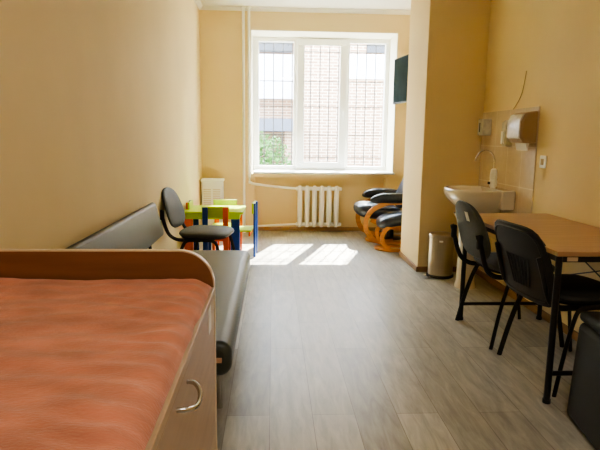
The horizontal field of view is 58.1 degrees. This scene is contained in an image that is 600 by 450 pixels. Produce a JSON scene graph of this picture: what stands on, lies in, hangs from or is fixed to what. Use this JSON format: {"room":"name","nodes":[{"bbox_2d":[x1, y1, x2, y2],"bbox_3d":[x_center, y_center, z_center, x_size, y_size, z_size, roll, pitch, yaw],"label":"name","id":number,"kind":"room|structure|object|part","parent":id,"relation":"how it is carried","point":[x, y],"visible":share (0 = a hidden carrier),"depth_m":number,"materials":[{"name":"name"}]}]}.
{"room":"hospital room","nodes":[
{"label":"hospital room","id":0,"kind":"room"},
{"bbox_2d":[0,0,201,248],"bbox_3d":[-1.135,-0.536,2.088,0.200,2.870,11.200,0,9,-3],"label":"wall","id":1,"kind":"structure","parent":0,"point":[100,100],"depth_m":2.79,"materials":[{"name":"paint"}]},
{"bbox_2d":[194,0,410,14],"bbox_3d":[0.425,-1.891,1.730,2.870,0.045,10.370,0,9,-3],"label":"trim","id":2,"kind":"structure","parent":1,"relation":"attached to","point":[200,6],"depth_m":6.81,"materials":[{"name":"paint"}]},
{"bbox_2d":[199,10,409,228],"bbox_3d":[0.138,-1.370,7.377,2.870,2.870,0.630,0,9,-3],"label":"wall","id":3,"kind":"structure","parent":0,"point":[220,30],"depth_m":7.02,"materials":[{"name":"paint"}]},
{"bbox_2d":[241,6,295,232],"bbox_3d":[-0.398,-1.318,7.016,0.722,2.870,0.060,-1,9,-8],"label":"pipe","id":4,"kind":"object","parent":3,"relation":"attached to","point":[242,7],"visible":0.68,"depth_m":6.94,"materials":[{"name":"white metal"}]},
{"bbox_2d":[296,186,341,226],"bbox_3d":[0.251,-0.246,7.234,0.609,0.560,0.154,0,9,-3],"label":"radiator","id":5,"kind":"object","parent":4,"relation":"attached to","point":[307,189],"visible":1,"depth_m":7.17,"materials":[{"name":"white metal"}]},
{"bbox_2d":[246,6,295,189],"bbox_3d":[-0.359,-1.602,6.971,0.652,2.295,0.060,-1,9,-8],"label":"pipe","id":6,"kind":"object","parent":3,"relation":"attached to","point":[248,7],"visible":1,"depth_m":6.96,"materials":[{"name":"white metal"}]},
{"bbox_2d":[259,42,293,164],"bbox_3d":[-0.337,-1.722,7.721,0.482,1.707,0.019,0,9,-3],"label":"window grille","id":7,"kind":"object","parent":3,"relation":"in","point":[264,43],"depth_m":7.71,"materials":[{"name":"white metal"}]},
{"bbox_2d":[253,37,389,170],"bbox_3d":[0.288,-1.645,7.450,1.873,1.794,0.174,0,9,-3],"label":"window","id":8,"kind":"structure","parent":3,"relation":"in","point":[299,43],"depth_m":7.44,"materials":[{"name":"white plastic"}]},
{"bbox_3d":[0.298,-1.654,7.438,0.685,1.735,0.035,0,9,-3],"label":"sash","id":9,"kind":"part","parent":8,"relation":"part of","materials":[{"name":"white plastic"}]},
{"bbox_2d":[303,46,339,161],"bbox_3d":[0.309,-1.725,7.753,0.501,1.619,0.019,0,9,-3],"label":"window grille","id":10,"kind":"object","parent":3,"relation":"in","point":[319,106],"depth_m":7.75,"materials":[{"name":"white metal"}]},
{"bbox_2d":[253,170,394,174],"bbox_3d":[0.310,-0.719,7.354,1.867,0.027,0.500,0,9,-3],"label":"windowsill","id":11,"kind":"structure","parent":3,"relation":"attached to","point":[342,172],"depth_m":7.15,"materials":[{"name":"white plastic"}]},
{"bbox_2d":[251,30,397,172],"bbox_3d":[0.297,-1.611,7.264,1.885,1.815,0.472,0,9,-3],"label":"trim","id":12,"kind":"structure","parent":3,"relation":"attached to","point":[393,37],"depth_m":7.19,"materials":[{"name":"paint"}]},
{"bbox_2d":[252,227,400,232],"bbox_3d":[0.134,0.063,7.347,2.870,0.050,0.144,0,9,-3],"label":"baseboard","id":13,"kind":"structure","parent":3,"relation":"attached to","point":[259,228],"depth_m":7.41,"materials":[{"name":"brown wood"}]},
{"bbox_2d":[347,44,384,165],"bbox_3d":[0.949,-1.715,7.786,0.496,1.708,0.019,0,9,-3],"label":"window grille","id":14,"kind":"object","parent":3,"relation":"in","point":[357,45],"depth_m":7.77,"materials":[{"name":"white metal"}]},
{"bbox_2d":[200,0,410,9],"bbox_3d":[0.416,-2.021,1.926,3.270,0.150,11.200,0,9,-3],"label":"ceiling","id":15,"kind":"structure","parent":0,"point":[337,4],"depth_m":6.59,"materials":[{"name":"paint"}]},
{"bbox_2d":[199,231,595,449],"bbox_3d":[0.381,0.936,2.401,3.270,0.100,11.200,0,9,-3],"label":"floor","id":16,"kind":"structure","parent":0,"point":[341,344],"depth_m":3.08,"materials":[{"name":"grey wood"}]},
{"bbox_2d":[0,249,216,449],"bbox_3d":[-0.570,0.617,0.931,0.812,0.974,0.977,0,9,-3],"label":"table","id":17,"kind":"object","parent":16,"relation":"on","point":[187,419],"visible":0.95,"depth_m":1.32,"materials":[{"name":"laminate"},{"name":"chrome metal"}]},
{"bbox_2d":[145,287,214,449],"bbox_3d":[-0.580,0.239,0.860,0.781,0.018,0.958,0,9,-3],"label":"door","id":18,"kind":"structure","parent":17,"relation":"on","point":[153,442],"depth_m":0.83,"materials":[{"name":"laminate"}]},
{"bbox_2d":[0,278,211,449],"bbox_3d":[-0.582,0.213,0.859,0.775,0.033,0.944,0,9,-3],"label":"mat","id":19,"kind":"object","parent":18,"relation":"on","point":[85,364],"visible":1,"depth_m":0.85,"materials":[{"name":"fabric"}]},
{"bbox_3d":[-0.210,0.617,1.039,0.017,0.768,0.750,0,9,-3],"label":"door","id":20,"kind":"part","parent":17,"relation":"part of","materials":[{"name":"laminate"}]},
{"bbox_3d":[-0.176,0.281,0.878,0.033,0.018,0.108,0,9,-3],"label":"handle","id":21,"kind":"part","parent":17,"relation":"part of","materials":[{"name":"silver metal"}]},
{"bbox_2d":[65,202,249,408],"bbox_3d":[-0.683,0.376,3.026,0.739,0.782,1.945,0,9,-3],"label":"couch","id":22,"kind":"object","parent":16,"relation":"on","point":[140,229],"visible":0.3,"depth_m":2.94,"materials":[{"name":"grey leather"}]},
{"bbox_3d":[-0.997,0.110,2.985,0.105,0.250,1.910,0,9,-3],"label":"backrest","id":23,"kind":"part","parent":22,"relation":"part of","materials":[{"name":"grey leather"}]},
{"bbox_3d":[-0.375,0.687,2.506,0.028,0.340,0.027,0,9,-3],"label":"leg","id":24,"kind":"part","parent":22,"relation":"part of","materials":[{"name":"brown metal"}]},
{"bbox_3d":[-0.631,0.385,2.961,0.642,0.143,1.780,0,9,-3],"label":"seat","id":25,"kind":"part","parent":22,"relation":"part of","materials":[{"name":"grey leather"}]},
{"bbox_2d":[160,187,234,249],"bbox_3d":[-0.867,0.091,4.675,0.600,0.823,0.548,2,9,6],"label":"chair","id":26,"kind":"object","parent":16,"relation":"on","point":[174,209],"visible":0.92,"depth_m":4.53,"materials":[{"name":"grey fabric"}]},
{"bbox_3d":[-1.102,-0.154,4.662,0.123,0.340,0.399,2,9,6],"label":"backrest","id":27,"kind":"part","parent":26,"relation":"part of","materials":[{"name":"grey fabric"}]},
{"bbox_3d":[-0.927,0.323,4.482,0.313,0.426,0.038,0,9,-3],"label":"leg","id":28,"kind":"part","parent":26,"relation":"part of","materials":[{"name":"black metal"}]},
{"bbox_3d":[-0.800,0.052,4.661,0.430,0.062,0.460,2,9,6],"label":"seat","id":29,"kind":"part","parent":26,"relation":"part of","materials":[{"name":"grey fabric"}]},
{"bbox_3d":[-0.689,0.330,4.455,0.196,0.425,0.031,4,10,20],"label":"leg","id":30,"kind":"part","parent":26,"relation":"part of","materials":[{"name":"black metal"}]},
{"bbox_3d":[-0.639,0.257,4.915,0.196,0.425,0.031,-1,9,-8],"label":"leg","id":31,"kind":"part","parent":26,"relation":"part of","materials":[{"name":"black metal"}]},
{"bbox_2d":[186,200,217,249],"bbox_3d":[-1.049,0.026,5.834,0.315,0.575,0.280,0,9,-3],"label":"chair","id":32,"kind":"object","parent":16,"relation":"on","point":[189,205],"visible":0.14,"depth_m":5.74,"materials":[{"name":"paint"}]},
{"bbox_3d":[-1.173,-0.202,5.791,0.020,0.115,0.270,0,9,-3],"label":"backrest","id":33,"kind":"part","parent":32,"relation":"part of","materials":[{"name":"paint"}]},
{"bbox_2d":[200,178,223,224],"bbox_3d":[-1.130,-0.239,7.004,0.290,0.725,0.200,0,9,-3],"label":"heater","id":34,"kind":"object","parent":16,"relation":"on","point":[212,189],"visible":0.52,"depth_m":6.88,"materials":[{"name":"white metal"}]},
{"bbox_2d":[203,189,210,204],"bbox_3d":[-1.184,-0.340,6.891,0.094,0.240,0.009,0,9,-3],"label":"grille","id":35,"kind":"object","parent":34,"relation":"attached to","point":[206,192],"depth_m":6.89,"materials":[{"name":"metal"}]},
{"bbox_2d":[213,189,219,198],"bbox_3d":[-1.064,-0.340,6.897,0.094,0.240,0.009,0,9,-3],"label":"grille","id":36,"kind":"object","parent":34,"relation":"attached to","point":[216,192],"depth_m":6.89,"materials":[{"name":"metal"}]},
{"bbox_2d":[184,205,245,249],"bbox_3d":[-0.905,0.070,5.807,0.620,0.500,0.540,0,9,-3],"label":"table","id":37,"kind":"object","parent":16,"relation":"on","point":[192,216],"visible":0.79,"depth_m":5.58,"materials":[{"name":"paint"}]},
{"bbox_3d":[-1.149,0.115,5.585,0.090,0.475,0.050,0,9,-3],"label":"leg","id":38,"kind":"part","parent":37,"relation":"part of","materials":[{"name":"orange paint"}]},
{"bbox_3d":[-1.171,0.047,6.008,0.090,0.475,0.050,0,9,-3],"label":"leg","id":39,"kind":"part","parent":37,"relation":"part of","materials":[{"name":"blue paint"}]},
{"bbox_3d":[-0.670,0.117,5.609,0.090,0.475,0.050,0,9,-3],"label":"leg","id":40,"kind":"part","parent":37,"relation":"part of","materials":[{"name":"blue paint"}]},
{"bbox_3d":[-0.691,0.049,6.033,0.090,0.475,0.050,0,9,-3],"label":"leg","id":41,"kind":"part","parent":37,"relation":"part of","materials":[{"name":"orange paint"}]},
{"bbox_2d":[202,207,230,249],"bbox_3d":[-0.845,0.082,5.500,0.280,0.575,0.315,0,9,-3],"label":"chair","id":42,"kind":"object","parent":16,"relation":"on","point":[207,212],"visible":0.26,"depth_m":5.33,"materials":[{"name":"paint"}]},
{"bbox_3d":[-0.937,0.107,5.353,0.054,0.570,0.025,0,9,-3],"label":"leg","id":43,"kind":"part","parent":42,"relation":"part of","materials":[{"name":"blue paint"}]},
{"bbox_3d":[-0.836,-0.125,5.338,0.270,0.115,0.020,0,9,-3],"label":"backrest","id":44,"kind":"part","parent":42,"relation":"part of","materials":[{"name":"paint"}]},
{"bbox_3d":[-0.738,0.108,5.363,0.054,0.570,0.025,0,9,-3],"label":"leg","id":45,"kind":"part","parent":42,"relation":"part of","materials":[{"name":"orange paint"}]},
{"bbox_2d":[212,200,236,249],"bbox_3d":[-0.863,-0.007,6.160,0.280,0.540,0.315,0,9,-3],"label":"chair","id":46,"kind":"object","parent":16,"relation":"on","point":[215,202],"visible":0.34,"depth_m":6.24,"materials":[{"name":"paint"}]},
{"bbox_3d":[-0.862,0.004,6.139,0.280,0.019,0.270,0,9,-3],"label":"seat","id":47,"kind":"part","parent":46,"relation":"part of","materials":[{"name":"paint"}]},
{"bbox_3d":[-0.866,-0.240,6.251,0.270,0.108,0.020,0,9,-3],"label":"backrest","id":48,"kind":"part","parent":46,"relation":"part of","materials":[{"name":"paint"}]},
{"bbox_2d":[229,201,257,256],"bbox_3d":[-0.623,0.034,5.814,0.315,0.575,0.280,1,9,1],"label":"chair","id":49,"kind":"object","parent":16,"relation":"on","point":[254,227],"visible":0.64,"depth_m":5.72,"materials":[{"name":"paint"}]},
{"bbox_3d":[-0.645,0.041,5.816,0.270,0.020,0.280,1,9,1],"label":"seat","id":50,"kind":"part","parent":49,"relation":"part of","materials":[{"name":"paint"}]},
{"bbox_3d":[-0.480,0.055,5.713,0.025,0.570,0.054,1,9,1],"label":"leg","id":51,"kind":"part","parent":49,"relation":"part of","materials":[{"name":"blue paint"}]},
{"bbox_3d":[-0.475,0.023,5.911,0.025,0.570,0.054,1,9,1],"label":"leg","id":52,"kind":"part","parent":49,"relation":"part of","materials":[{"name":"blue paint"}]},
{"bbox_2d":[353,177,403,243],"bbox_3d":[1.113,-0.350,6.692,0.876,1.096,0.720,0,9,-3],"label":"recliner","id":53,"kind":"object","parent":16,"relation":"on","point":[381,201],"visible":0.57,"depth_m":6.49,"materials":[{"name":"black leather"},{"name":"light bent wood"}]},
{"bbox_3d":[1.072,-0.123,7.003,0.697,0.536,0.086,0,9,-3],"label":"arm","id":54,"kind":"part","parent":53,"relation":"part of"},
{"bbox_3d":[0.963,-0.180,6.712,0.580,0.214,0.520,0,9,-3],"label":"seat","id":55,"kind":"part","parent":53,"relation":"part of","materials":[{"name":"black leather"}]},
{"bbox_3d":[1.099,-0.037,6.466,0.697,0.536,0.086,0,9,-3],"label":"arm","id":56,"kind":"part","parent":53,"relation":"part of"},
{"bbox_3d":[1.130,0.053,6.758,0.320,0.220,0.320,0,9,-3],"label":"swivel post","id":57,"kind":"part","parent":53,"relation":"part of","materials":[{"name":"black metal"}]},
{"bbox_3d":[1.371,-0.538,6.675,0.363,0.645,0.500,0,9,-3],"label":"backrest","id":58,"kind":"part","parent":53,"relation":"part of","materials":[{"name":"black leather"}]},
{"bbox_2d":[374,210,401,251],"bbox_3d":[1.120,0.059,6.201,0.524,0.444,0.380,0,9,-3],"label":"footstool","id":59,"kind":"object","parent":16,"relation":"on","point":[389,220],"visible":0.63,"depth_m":6.06,"materials":[{"name":"black leather"}]},
{"bbox_2d":[376,210,401,227],"bbox_3d":[1.129,-0.066,6.181,0.500,0.190,0.380,0,9,-3],"label":"cushion","id":60,"kind":"object","parent":59,"relation":"on","point":[393,219],"depth_m":6.02,"materials":[{"name":"black leather"}]},
{"bbox_2d":[423,231,453,278],"bbox_3d":[1.274,0.270,4.995,0.302,0.413,0.244,0,9,-3],"label":"pedal bin","id":61,"kind":"object","parent":16,"relation":"on","point":[441,243],"visible":0.93,"depth_m":4.91,"materials":[{"name":"silver metal"}]},
{"bbox_3d":[1.305,0.088,4.968,0.236,0.043,0.236,0,9,-3],"label":"lid","id":62,"kind":"part","parent":61,"relation":"part of","materials":[{"name":"metal"}]},
{"bbox_2d":[401,0,490,265],"bbox_3d":[1.401,-1.025,5.325,0.550,2.870,0.710,0,9,-3],"label":"wall pier","id":63,"kind":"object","parent":16,"relation":"on","point":[448,40],"visible":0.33,"depth_m":5.00,"materials":[{"name":"paint"}]},
{"bbox_2d":[393,54,408,104],"bbox_3d":[1.436,-1.729,6.402,0.385,0.550,0.828,-1,9,-11],"label":"television","id":64,"kind":"object","parent":63,"relation":"attached to","point":[400,64],"visible":0.43,"depth_m":6.52,"materials":[{"name":"black plastic"}]},
{"bbox_2d":[399,251,456,271],"bbox_3d":[1.377,0.368,5.540,0.566,0.050,0.726,0,9,-3],"label":"baseboard","id":65,"kind":"object","parent":63,"relation":"attached to","point":[409,262],"visible":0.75,"depth_m":5.22,"materials":[{"name":"brown wood"}]},
{"bbox_2d":[444,185,514,289],"bbox_3d":[1.464,0.111,4.604,0.470,0.856,0.550,0,9,-3],"label":"basin","id":66,"kind":"object","parent":16,"relation":"on","point":[485,199],"visible":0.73,"depth_m":4.35,"materials":[{"name":"ceramic"}]},
{"bbox_3d":[1.462,-0.185,4.556,0.460,0.255,0.550,0,9,-3],"label":"bowl","id":67,"kind":"part","parent":66,"relation":"part of","materials":[{"name":"ceramic"}]},
{"bbox_2d":[474,149,496,188],"bbox_3d":[1.548,-0.467,4.495,0.202,0.321,0.064,0,9,-3],"label":"tap","id":68,"kind":"object","parent":66,"relation":"on","point":[492,182],"visible":1,"depth_m":4.49,"materials":[{"name":"silver metal"}]},
{"bbox_3d":[1.536,-0.545,4.481,0.177,0.161,0.013,0,9,-3],"label":"spout","id":69,"kind":"part","parent":68,"relation":"part of","materials":[{"name":"silver metal"}]},
{"bbox_2d":[450,200,563,349],"bbox_3d":[1.307,0.281,3.485,0.600,0.877,0.548,0,9,-6],"label":"chair","id":70,"kind":"object","parent":16,"relation":"on","point":[474,236],"visible":0.61,"depth_m":3.34,"materials":[{"name":"black plastic"}]},
{"bbox_3d":[1.249,0.453,3.743,0.313,0.455,0.038,1,9,3],"label":"leg","id":71,"kind":"part","parent":70,"relation":"part of","materials":[{"name":"black metal"}]},
{"bbox_3d":[1.073,0.028,3.420,0.124,0.362,0.440,0,9,-6],"label":"backrest","id":72,"kind":"part","parent":70,"relation":"part of","materials":[{"name":"black plastic"}]},
{"bbox_3d":[1.296,0.527,3.287,0.313,0.455,0.038,-2,9,-15],"label":"leg","id":73,"kind":"part","parent":70,"relation":"part of","materials":[{"name":"black metal"}]},
{"bbox_3d":[1.375,0.237,3.485,0.430,0.066,0.460,0,9,-6],"label":"seat","id":74,"kind":"part","parent":70,"relation":"part of","materials":[{"name":"grey fabric"}]},
{"bbox_3d":[1.487,0.452,3.770,0.196,0.453,0.031,-3,10,-20],"label":"leg","id":75,"kind":"part","parent":70,"relation":"part of","materials":[{"name":"black metal"}]},
{"bbox_3d":[1.534,0.526,3.309,0.196,0.453,0.031,2,9,8],"label":"leg","id":76,"kind":"part","parent":70,"relation":"part of","materials":[{"name":"black metal"}]},
{"bbox_2d":[459,213,599,403],"bbox_3d":[1.454,0.391,3.193,0.619,0.750,1.310,0,9,-3],"label":"desk","id":77,"kind":"object","parent":16,"relation":"on","point":[565,240],"visible":0.77,"depth_m":2.80,"materials":[{"name":"brown wood"}]},
{"bbox_3d":[1.138,0.302,3.756,0.031,0.716,0.030,0,9,-3],"label":"leg","id":78,"kind":"part","parent":77,"relation":"part of","materials":[{"name":"black metal"}]},
{"bbox_3d":[1.705,0.304,3.785,0.031,0.716,0.030,0,9,-3],"label":"leg","id":79,"kind":"part","parent":77,"relation":"part of","materials":[{"name":"black metal"}]},
{"bbox_3d":[1.456,0.061,3.117,0.587,0.030,1.235,0,9,-3],"label":"frame","id":80,"kind":"part","parent":77,"relation":"part of","materials":[{"name":"brown wood"}]},
{"bbox_3d":[1.198,0.495,2.558,0.031,0.716,0.030,0,9,-3],"label":"leg","id":81,"kind":"part","parent":77,"relation":"part of","materials":[{"name":"black metal"}]},
{"bbox_2d":[494,219,599,396],"bbox_3d":[1.385,0.397,2.895,0.620,0.838,0.548,-1,9,-9],"label":"chair","id":82,"kind":"object","parent":16,"relation":"on","point":[525,266],"visible":0.92,"depth_m":2.74,"materials":[{"name":"plastic"}]},
{"bbox_3d":[1.324,0.550,3.148,0.313,0.455,0.038,1,9,0],"label":"leg","id":83,"kind":"part","parent":82,"relation":"part of","materials":[{"name":"black metal"}]},
{"bbox_3d":[1.560,0.546,3.188,0.196,0.453,0.031,-3,10,-23],"label":"leg","id":84,"kind":"part","parent":82,"relation":"part of","materials":[{"name":"black metal"}]},
{"bbox_3d":[1.397,0.625,2.687,0.308,0.454,0.065,-1,9,-9],"label":"leg","id":85,"kind":"part","parent":82,"relation":"part of","materials":[{"name":"black metal"}]},
{"bbox_3d":[1.461,0.332,2.897,0.430,0.066,0.460,-1,9,-9],"label":"seat","id":86,"kind":"part","parent":82,"relation":"part of","materials":[{"name":"fabric"}]},
{"bbox_2d":[567,311,599,449],"bbox_3d":[1.459,0.664,2.249,0.498,0.510,0.399,1,9,5],"label":"storage box","id":87,"kind":"object","parent":16,"relation":"on","point":[583,407],"visible":1,"depth_m":2.30,"materials":[{"name":"black plastic"}]},
{"bbox_3d":[1.462,0.436,2.212,0.470,0.048,0.370,1,9,5],"label":"lid","id":88,"kind":"part","parent":87,"relation":"part of","materials":[{"name":"black plastic"}]},
{"bbox_2d":[478,0,599,331],"bbox_3d":[1.931,-0.524,2.243,0.200,2.870,11.200,0,9,-3],"label":"wall","id":89,"kind":"structure","parent":0,"point":[557,42],"depth_m":3.70,"materials":[{"name":"paint"}]},
{"bbox_2d":[478,119,491,135],"bbox_3d":[1.649,-0.874,4.830,0.089,0.145,0.110,0,9,-3],"label":"soap dispenser","id":90,"kind":"object","parent":89,"relation":"attached to","point":[484,125],"visible":1,"depth_m":4.78,"materials":[{"name":"white metal"}]},
{"bbox_2d":[500,120,511,145],"bbox_3d":[1.679,-0.746,4.396,0.072,0.210,0.080,0,9,-3],"label":"soap dispenser","id":91,"kind":"object","parent":89,"relation":"attached to","point":[504,141],"visible":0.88,"depth_m":4.37,"materials":[{"name":"white plastic"}]},
{"bbox_2d":[478,106,539,239],"bbox_3d":[1.710,-0.404,4.538,0.008,1.100,1.070,0,9,-3],"label":"backsplash","id":92,"kind":"structure","parent":89,"relation":"attached to","point":[515,168],"depth_m":4.41,"materials":[{"name":"beige tile"}]},
{"bbox_2d":[513,71,526,108],"bbox_3d":[1.726,-1.054,4.241,0.006,0.283,0.194,0,9,-3],"label":"power cable","id":93,"kind":"object","parent":89,"relation":"attached to","point":[526,71],"visible":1,"depth_m":4.20,"materials":[{"name":"beige plastic"}]},
{"bbox_2d":[507,111,537,150],"bbox_3d":[1.667,-0.707,4.061,0.133,0.288,0.230,0,9,-3],"label":"dispenser","id":94,"kind":"object","parent":89,"relation":"attached to","point":[522,126],"visible":1,"depth_m":3.96,"materials":[{"name":"beige plastic"}]},
{"bbox_2d":[515,143,528,150],"bbox_3d":[1.670,-0.595,4.069,0.025,0.065,0.180,0,9,-3],"label":"paper towel","id":95,"kind":"object","parent":94,"relation":"hanging from","point":[519,146],"depth_m":4.05,"materials":[{"name":"white paper"}]},
{"bbox_2d":[475,269,577,340],"bbox_3d":[1.817,0.900,2.242,0.016,0.055,10.356,0,9,-3],"label":"baseboard","id":96,"kind":"structure","parent":89,"relation":"attached to","point":[512,294],"depth_m":4.15,"materials":[{"name":"brown wood"}]},
{"bbox_2d":[539,156,546,167],"bbox_3d":[1.741,-0.453,3.873,0.015,0.088,0.084,0,9,-3],"label":"wall switch","id":97,"kind":"object","parent":89,"relation":"attached to","point":[543,159],"visible":1,"depth_m":3.86,"materials":[{"name":"white plastic"}]},
{"label":"outside","id":98,"kind":"structure","parent":0,"visible":0},
{"bbox_3d":[1.298,-2.007,23.959,55.000,0.100,32.240,0,9,-3],"label":"ground","id":99,"kind":"structure","parent":98,"visible":0},
{"bbox_2d":[253,131,290,170],"bbox_3d":[-0.896,-1.198,12.538,1.565,1.958,1.040,0,9,-3],"label":"shrub","id":100,"kind":"object","parent":99,"relation":"on","point":[268,160],"visible":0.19,"depth_m":12.37,"materials":[{"name":"green plant"}]},
{"bbox_2d":[259,42,384,165],"bbox_3d":[1.297,-3.275,14.191,20.000,5.500,2.100,0,9,-3],"label":"brick building","id":101,"kind":"structure","parent":99,"relation":"on","point":[287,56],"depth_m":13.82,"materials":[{"name":"brick"}]}
]}

